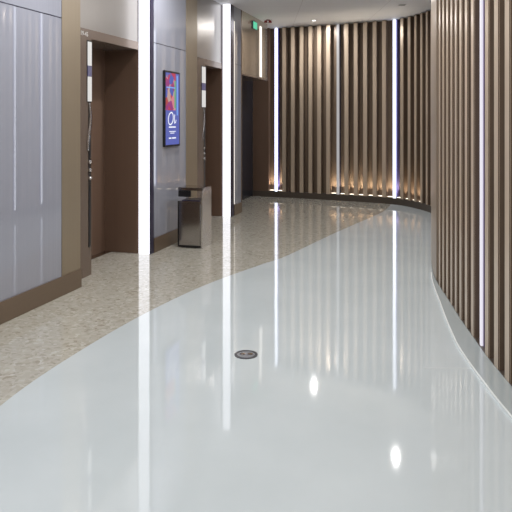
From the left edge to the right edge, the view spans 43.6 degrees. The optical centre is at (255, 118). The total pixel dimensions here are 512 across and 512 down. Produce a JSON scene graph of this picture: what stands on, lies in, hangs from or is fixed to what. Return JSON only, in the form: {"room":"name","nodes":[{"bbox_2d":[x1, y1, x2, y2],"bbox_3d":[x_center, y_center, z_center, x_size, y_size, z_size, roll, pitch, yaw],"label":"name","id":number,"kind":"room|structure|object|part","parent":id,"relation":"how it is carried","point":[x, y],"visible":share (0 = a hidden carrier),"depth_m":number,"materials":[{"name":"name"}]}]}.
{"room":"lobby","nodes":[
{"label":"lobby","id":0,"kind":"room"},
{"bbox_2d":[0,0,60,301],"bbox_3d":[-2.292,-0.120,3.465,0.620,3.000,3.391,0,0,16],"label":"wall","id":1,"kind":"structure","parent":0,"point":[30,41],"depth_m":4.62,"materials":[{"name":"silver metal"}]},
{"bbox_2d":[1,2,59,17],"bbox_3d":[-2.296,-0.790,3.466,0.612,0.008,3.391,0,0,16],"label":"trim","id":2,"kind":"structure","parent":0,"point":[1,2],"depth_m":4.63,"materials":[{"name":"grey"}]},
{"bbox_2d":[61,0,79,276],"bbox_3d":[-1.780,-0.120,5.222,0.624,3.000,0.263,0,0,16],"label":"wall","id":3,"kind":"structure","parent":0,"point":[70,9],"depth_m":5.11,"materials":[{"name":"brown metal"}]},
{"bbox_2d":[105,0,138,252],"bbox_3d":[-1.437,-0.120,6.668,0.478,3.000,0.052,0,0,16],"label":"wall","id":4,"kind":"structure","parent":0,"point":[122,66],"depth_m":6.63,"materials":[{"name":"brown wood"}]},
{"bbox_2d":[80,0,221,62],"bbox_3d":[-1.263,-1.205,7.254,0.485,0.830,3.927,0,0,16],"label":"wall","id":5,"kind":"structure","parent":0,"point":[119,18],"depth_m":6.43,"materials":[{"name":"silver metal"}]},
{"bbox_2d":[80,27,138,50],"bbox_3d":[-1.623,-0.750,6.004,0.490,0.080,1.325,0,0,16],"label":"trim","id":6,"kind":"structure","parent":5,"relation":"attached to","point":[100,41],"depth_m":6.10,"materials":[{"name":"brown metal"}]},
{"bbox_2d":[197,57,221,68],"bbox_3d":[-0.896,-0.750,8.512,0.490,0.080,1.307,0,0,16],"label":"trim","id":7,"kind":"structure","parent":5,"relation":"attached to","point":[209,64],"depth_m":8.65,"materials":[{"name":"brown metal"}]},
{"bbox_2d":[154,0,185,237],"bbox_3d":[-1.236,-0.120,7.107,0.620,3.000,0.877,0,0,16],"label":"wall","id":8,"kind":"structure","parent":0,"point":[169,162],"depth_m":6.97,"materials":[{"name":"silver metal"}]},
{"bbox_2d":[154,228,177,252],"bbox_3d":[-0.878,1.305,7.188,0.011,0.150,1.231,0,0,16],"label":"baseboard","id":9,"kind":"structure","parent":8,"relation":"attached to","point":[165,240],"depth_m":6.86,"materials":[{"name":"brown wood"}]},
{"bbox_2d":[163,70,179,146],"bbox_3d":[-0.924,-0.110,7.011,0.030,0.820,0.406,0,0,16],"label":"wall display","id":10,"kind":"object","parent":8,"relation":"attached to","point":[171,80],"visible":1,"depth_m":6.97,"materials":[{"name":"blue plastic"}]},
{"bbox_2d":[166,72,175,109],"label":"picture","id":11,"kind":"object","parent":10,"relation":"attached to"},
{"bbox_2d":[174,81,175,107],"bbox_3d":[-0.893,-0.270,7.071,0.001,0.300,0.044,0,0,16],"label":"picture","id":12,"kind":"object","parent":10,"relation":"attached to","point":[174,81],"depth_m":7.08},
{"bbox_2d":[177,76,177,114],"bbox_3d":[-0.877,-0.260,7.127,0.001,0.440,0.029,0,0,16],"label":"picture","id":13,"kind":"object","parent":10,"relation":"attached to","point":[177,76],"depth_m":7.13},
{"bbox_2d":[186,0,196,197],"bbox_3d":[-1.062,-0.120,7.698,0.624,3.000,0.349,0,0,16],"label":"wall","id":14,"kind":"structure","parent":0,"point":[191,5],"depth_m":7.60,"materials":[{"name":"brown metal"}]},
{"bbox_2d":[205,5,222,215],"bbox_3d":[-0.712,-0.120,9.167,0.478,3.000,0.052,0,0,16],"label":"wall","id":15,"kind":"structure","parent":0,"point":[214,77],"depth_m":9.11,"materials":[{"name":"brown metal"}]},
{"bbox_2d":[234,6,240,204],"bbox_3d":[-0.570,-0.120,9.403,0.620,3.000,0.348,0,0,16],"label":"wall","id":16,"kind":"structure","parent":0,"point":[237,67],"depth_m":9.32,"materials":[{"name":"silver metal"}]},
{"bbox_2d":[234,21,234,203],"bbox_3d":[-0.312,-0.090,9.165,0.004,2.620,0.024,0,0,16],"label":"led strip","id":17,"kind":"object","parent":16,"relation":"attached to","point":[234,21],"visible":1,"depth_m":9.17,"materials":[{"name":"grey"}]},
{"bbox_2d":[234,202,241,215],"bbox_3d":[-0.261,1.305,9.316,0.011,0.150,0.351,0,0,16],"label":"baseboard","id":18,"kind":"structure","parent":16,"relation":"attached to","point":[237,207],"depth_m":9.27,"materials":[{"name":"brown wood"}]},
{"bbox_2d":[240,10,241,201],"bbox_3d":[-0.513,-0.120,9.595,0.622,3.000,0.045,0,0,16],"label":"trim","id":19,"kind":"structure","parent":16,"relation":"attached to","point":[241,10],"depth_m":9.51,"materials":[{"name":"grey metal"}]},
{"bbox_2d":[242,11,266,78],"bbox_3d":[-0.306,-1.150,10.317,0.617,0.940,1.458,0,0,16],"label":"wall","id":20,"kind":"structure","parent":0,"point":[250,36],"depth_m":10.13,"materials":[{"name":"beige paint"}]},
{"bbox_2d":[252,21,256,29],"bbox_3d":[-0.019,-1.485,10.168,0.016,0.120,0.229,0,0,16],"label":"exit sign","id":21,"kind":"object","parent":20,"relation":"attached to","point":[254,24],"visible":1,"depth_m":10.12,"materials":[{"name":"green plastic"}]},
{"bbox_2d":[242,73,267,80],"bbox_3d":[-0.175,-0.667,10.279,0.351,0.025,1.458,0,0,16],"label":"trim","id":22,"kind":"structure","parent":20,"relation":"attached to","point":[245,77],"depth_m":10.35,"materials":[{"name":"brown metal"}]},
{"bbox_2d":[260,26,261,76],"bbox_3d":[0.079,-1.105,10.520,0.008,0.830,0.104,0,0,16],"label":"led strip","id":23,"kind":"object","parent":20,"relation":"attached to","point":[260,26],"visible":1,"depth_m":10.49,"materials":[{"name":"grey plastic"}]},
{"bbox_2d":[0,196,511,511],"bbox_3d":[-0.857,1.430,3.170,6.944,0.100,17.246,0,0,5],"label":"floor","id":24,"kind":"structure","parent":0,"point":[358,394],"depth_m":3.34,"materials":[{"name":"white stone"}]},
{"bbox_2d":[139,0,153,253],"bbox_3d":[-1.222,-0.119,6.605,0.326,2.998,0.080,0,0,16],"label":"column","id":25,"kind":"structure","parent":24,"relation":"on","point":[146,7],"depth_m":6.54,"materials":[{"name":"grey"}]},
{"bbox_2d":[139,0,148,253],"bbox_3d":[-1.143,-0.120,6.549,0.119,2.996,0.012,0,0,16],"label":"diffuser","id":26,"kind":"object","parent":25,"relation":"attached to","point":[143,4],"depth_m":6.54,"materials":[{"name":"white plastic"}]},
{"bbox_3d":[-1.070,-0.119,6.561,0.010,2.998,0.080,0,0,16],"label":"edge trim","id":27,"kind":"part","parent":25,"relation":"part of","materials":[{"name":"blue"}]},
{"bbox_2d":[178,185,210,248],"bbox_3d":[-0.667,1.058,6.968,0.285,0.645,0.273,0,0,16],"label":"litter bin","id":28,"kind":"object","parent":24,"relation":"on","point":[194,214],"visible":1,"depth_m":6.85,"materials":[{"name":"metal"}]},
{"bbox_3d":[-0.708,1.127,6.846,0.237,0.445,0.013,0,0,16],"label":"door","id":29,"kind":"part","parent":28,"relation":"part of","materials":[{"name":"metal"}]},
{"bbox_3d":[-0.540,1.073,6.933,0.022,0.615,0.270,0,0,16],"label":"panel","id":30,"kind":"part","parent":28,"relation":"part of","materials":[{"name":"metal"}]},
{"bbox_2d":[223,4,233,216],"bbox_3d":[-0.490,-0.119,9.130,0.326,2.998,0.133,0,0,16],"label":"column","id":31,"kind":"structure","parent":24,"relation":"on","point":[228,9],"depth_m":9.04,"materials":[{"name":"grey"}]},
{"bbox_2d":[223,4,229,216],"bbox_3d":[-0.414,-0.120,9.047,0.111,2.996,0.012,0,0,16],"label":"diffuser","id":32,"kind":"object","parent":31,"relation":"attached to","point":[226,8],"depth_m":9.04,"materials":[{"name":"white plastic"}]},
{"bbox_3d":[-0.338,-0.119,9.086,0.010,2.998,0.133,0,0,16],"label":"edge trim","id":33,"kind":"part","parent":31,"relation":"part of","materials":[{"name":"blue"}]},
{"bbox_2d":[234,350,257,358],"bbox_3d":[-0.058,1.377,3.745,0.136,0.005,0.136,0,0,0],"label":"floor outlet","id":34,"kind":"object","parent":24,"relation":"on","point":[243,354],"visible":1,"depth_m":3.74,"materials":[{"name":"grey metal"}]},
{"bbox_2d":[431,270,511,419],"bbox_3d":[1.315,1.373,0.427,0.368,0.014,10.757,0,0,1],"label":"trim","id":35,"kind":"structure","parent":24,"relation":"on","point":[486,369],"depth_m":3.68,"materials":[{"name":"grey metal"}]},
{"bbox_2d":[253,28,270,190],"bbox_3d":[0.106,-0.170,11.483,0.302,2.900,0.124,0,0,21],"label":"wall","id":36,"kind":"structure","parent":0,"point":[261,89],"depth_m":11.42,"materials":[{"name":"brown metal"}]},
{"bbox_2d":[214,0,430,28],"bbox_3d":[-0.936,-1.670,3.599,6.627,0.100,16.667,0,0,5],"label":"ceiling","id":37,"kind":"structure","parent":0,"point":[282,13],"depth_m":9.55,"materials":[{"name":"white paint"}]},
{"bbox_2d":[271,18,407,197],"bbox_3d":[1.734,-0.120,10.379,1.095,3.000,4.178,0,0,-40],"label":"wall","id":38,"kind":"structure","parent":0,"point":[390,23],"depth_m":10.94,"materials":[{"name":"brown wood"}]},
{"bbox_2d":[274,28,279,190],"bbox_3d":[0.370,-0.164,11.387,0.084,2.888,0.100,0,0,23],"label":"led strip","id":39,"kind":"object","parent":38,"relation":"attached to","point":[276,30],"visible":1,"depth_m":11.36,"materials":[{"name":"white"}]},
{"bbox_2d":[275,28,276,190],"bbox_3d":[0.357,-0.164,11.354,0.040,2.888,0.029,0,0,23],"label":"diffuser","id":40,"kind":"object","parent":39,"relation":"attached to","point":[275,28],"depth_m":11.34,"materials":[{"name":"grey plastic"}]},
{"bbox_2d":[337,24,340,193],"bbox_3d":[1.409,-0.164,10.907,0.048,2.888,0.100,0,0,27],"label":"led strip","id":41,"kind":"object","parent":38,"relation":"attached to","point":[338,25],"visible":1,"depth_m":10.86,"materials":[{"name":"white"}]},
{"bbox_2d":[337,24,338,193],"bbox_3d":[1.393,-0.164,10.875,0.040,2.888,0.029,0,0,27],"label":"diffuser","id":42,"kind":"object","parent":41,"relation":"attached to","point":[337,24],"depth_m":10.86,"materials":[{"name":"grey plastic"}]},
{"bbox_2d":[253,190,430,212],"bbox_3d":[1.769,1.330,9.729,1.698,0.100,4.937,0,0,-27],"label":"baseboard","id":43,"kind":"structure","parent":38,"relation":"attached to","point":[422,206],"depth_m":10.77,"materials":[{"name":"brown"}]},
{"bbox_2d":[282,11,430,204],"bbox_3d":[1.880,-0.164,10.164,0.972,2.888,3.558,0,0,-36],"label":"slatted screen","id":44,"kind":"object","parent":43,"relation":"on","point":[419,26],"visible":0.64,"depth_m":10.62,"materials":[{"name":"brown wood"}]},
{"bbox_2d":[393,20,398,197],"bbox_3d":[2.269,-0.164,10.402,0.084,2.888,0.100,0,0,44],"label":"led strip","id":45,"kind":"object","parent":38,"relation":"attached to","point":[395,22],"visible":1,"depth_m":10.37,"materials":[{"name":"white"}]},
{"bbox_2d":[393,20,395,197],"bbox_3d":[2.244,-0.164,10.376,0.040,2.888,0.029,0,0,44],"label":"diffuser","id":46,"kind":"object","parent":45,"relation":"attached to","point":[394,21],"depth_m":10.36,"materials":[{"name":"grey plastic"}]},
{"bbox_3d":[-3.685,0.297,-1.340,2.436,2.166,6.520,0,0,0],"label":"wall","id":47,"kind":"structure","parent":0,"visible":0},
{"bbox_2d":[0,269,81,324],"bbox_3d":[-2.867,1.305,0.330,0.011,0.150,10.271,0,0,16],"label":"baseboard","id":48,"kind":"structure","parent":47,"relation":"attached to","point":[13,307],"depth_m":4.70,"materials":[{"name":"brown wood"}]},
{"bbox_3d":[2.064,-0.120,1.761,1.263,3.000,13.418,0,0,0],"label":"wall","id":49,"kind":"structure","parent":0,"visible":0},
{"bbox_2d":[431,263,511,385],"bbox_3d":[1.529,1.374,1.153,0.676,0.012,12.201,0,0,3],"label":"baseboard","id":50,"kind":"structure","parent":49,"relation":"attached to","point":[502,372],"depth_m":3.92,"materials":[{"name":"brown"}]},
{"bbox_2d":[431,0,511,383],"bbox_3d":[1.611,-0.120,1.944,0.848,2.976,13.010,0,0,5],"label":"slatted screen","id":51,"kind":"object","parent":50,"relation":"on","point":[455,24],"visible":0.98,"depth_m":4.01,"materials":[{"name":"brown wood"}]},
{"bbox_3d":[1.702,-0.120,5.919,0.142,2.975,1.044,0,0,13],"label":"plain panel","id":52,"kind":"part","parent":51,"relation":"part of","materials":[{"name":"brown wood"}]},
{"bbox_2d":[480,0,484,346],"bbox_3d":[1.417,-0.120,3.865,0.120,2.976,0.072,0,0,6],"label":"led strip","id":53,"kind":"object","parent":49,"relation":"attached to","point":[482,2],"visible":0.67,"depth_m":3.86,"materials":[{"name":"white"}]},
{"bbox_2d":[480,0,482,345],"bbox_3d":[1.362,-0.120,3.871,0.011,2.976,0.030,0,0,6],"label":"diffuser","id":54,"kind":"object","parent":53,"relation":"attached to","point":[481,1],"depth_m":3.86,"materials":[{"name":"grey plastic"}]},
{"bbox_3d":[-2.670,-0.120,3.489,4.697,3.000,15.833,0,0,0],"label":"wall","id":55,"kind":"structure","parent":0,"visible":0},
{"bbox_2d":[80,37,90,277],"bbox_3d":[-1.752,0.335,5.559,0.490,2.090,0.398,0,0,16],"label":"trim","id":56,"kind":"structure","parent":55,"relation":"attached to","point":[85,251],"depth_m":5.57,"materials":[{"name":"brown metal"}]},
{"bbox_2d":[87,40,91,246],"bbox_3d":[-1.464,0.219,5.645,0.034,1.822,0.089,0,0,16],"label":"indicator","id":57,"kind":"object","parent":55,"relation":"attached to","point":[89,43],"visible":1,"depth_m":5.64,"materials":[{"name":"silver plastic"}]},
{"bbox_3d":[-1.466,-0.264,5.642,0.004,0.218,0.064,0,0,16],"label":"light panel","id":58,"kind":"part","parent":57,"relation":"part of","materials":[{"name":"white plastic"}]},
{"bbox_3d":[-1.466,-0.575,5.642,0.004,0.210,0.064,0,0,16],"label":"light panel","id":59,"kind":"part","parent":57,"relation":"part of","materials":[{"name":"white plastic"}]},
{"bbox_2d":[91,48,111,259],"bbox_3d":[-1.688,0.335,6.230,0.120,2.090,0.929,0,0,16],"label":"door","id":60,"kind":"structure","parent":55,"relation":"in","point":[98,56],"depth_m":6.56,"materials":[{"name":"brown metal"}]},
{"bbox_3d":[-1.669,1.378,6.225,0.080,0.004,0.929,0,0,16],"label":"sill","id":61,"kind":"part","parent":60,"relation":"part of","materials":[{"name":"stone"}]},
{"bbox_2d":[197,63,204,197],"bbox_3d":[-0.990,0.335,8.187,0.490,2.090,0.630,0,0,16],"label":"trim","id":62,"kind":"structure","parent":55,"relation":"attached to","point":[200,114],"depth_m":8.22,"materials":[{"name":"brown metal"}]},
{"bbox_2d":[201,66,205,184],"bbox_3d":[-0.680,0.219,8.349,0.034,1.822,0.140,0,0,16],"label":"indicator","id":63,"kind":"object","parent":55,"relation":"attached to","point":[203,68],"visible":0.99,"depth_m":8.34,"materials":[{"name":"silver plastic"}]},
{"bbox_3d":[-0.681,-0.264,8.349,0.004,0.218,0.131,0,0,16],"label":"light panel","id":64,"kind":"part","parent":63,"relation":"part of","materials":[{"name":"white plastic"}]},
{"bbox_3d":[-0.681,-0.575,8.349,0.004,0.210,0.131,0,0,16],"label":"light panel","id":65,"kind":"part","parent":63,"relation":"part of","materials":[{"name":"white plastic"}]},
{"bbox_2d":[242,80,252,199],"bbox_3d":[-0.348,0.078,10.616,0.070,2.596,2.010,0,0,16],"label":"door","id":66,"kind":"structure","parent":55,"relation":"in","point":[247,86],"depth_m":11.18,"materials":[{"name":"black metal"}]}
]}

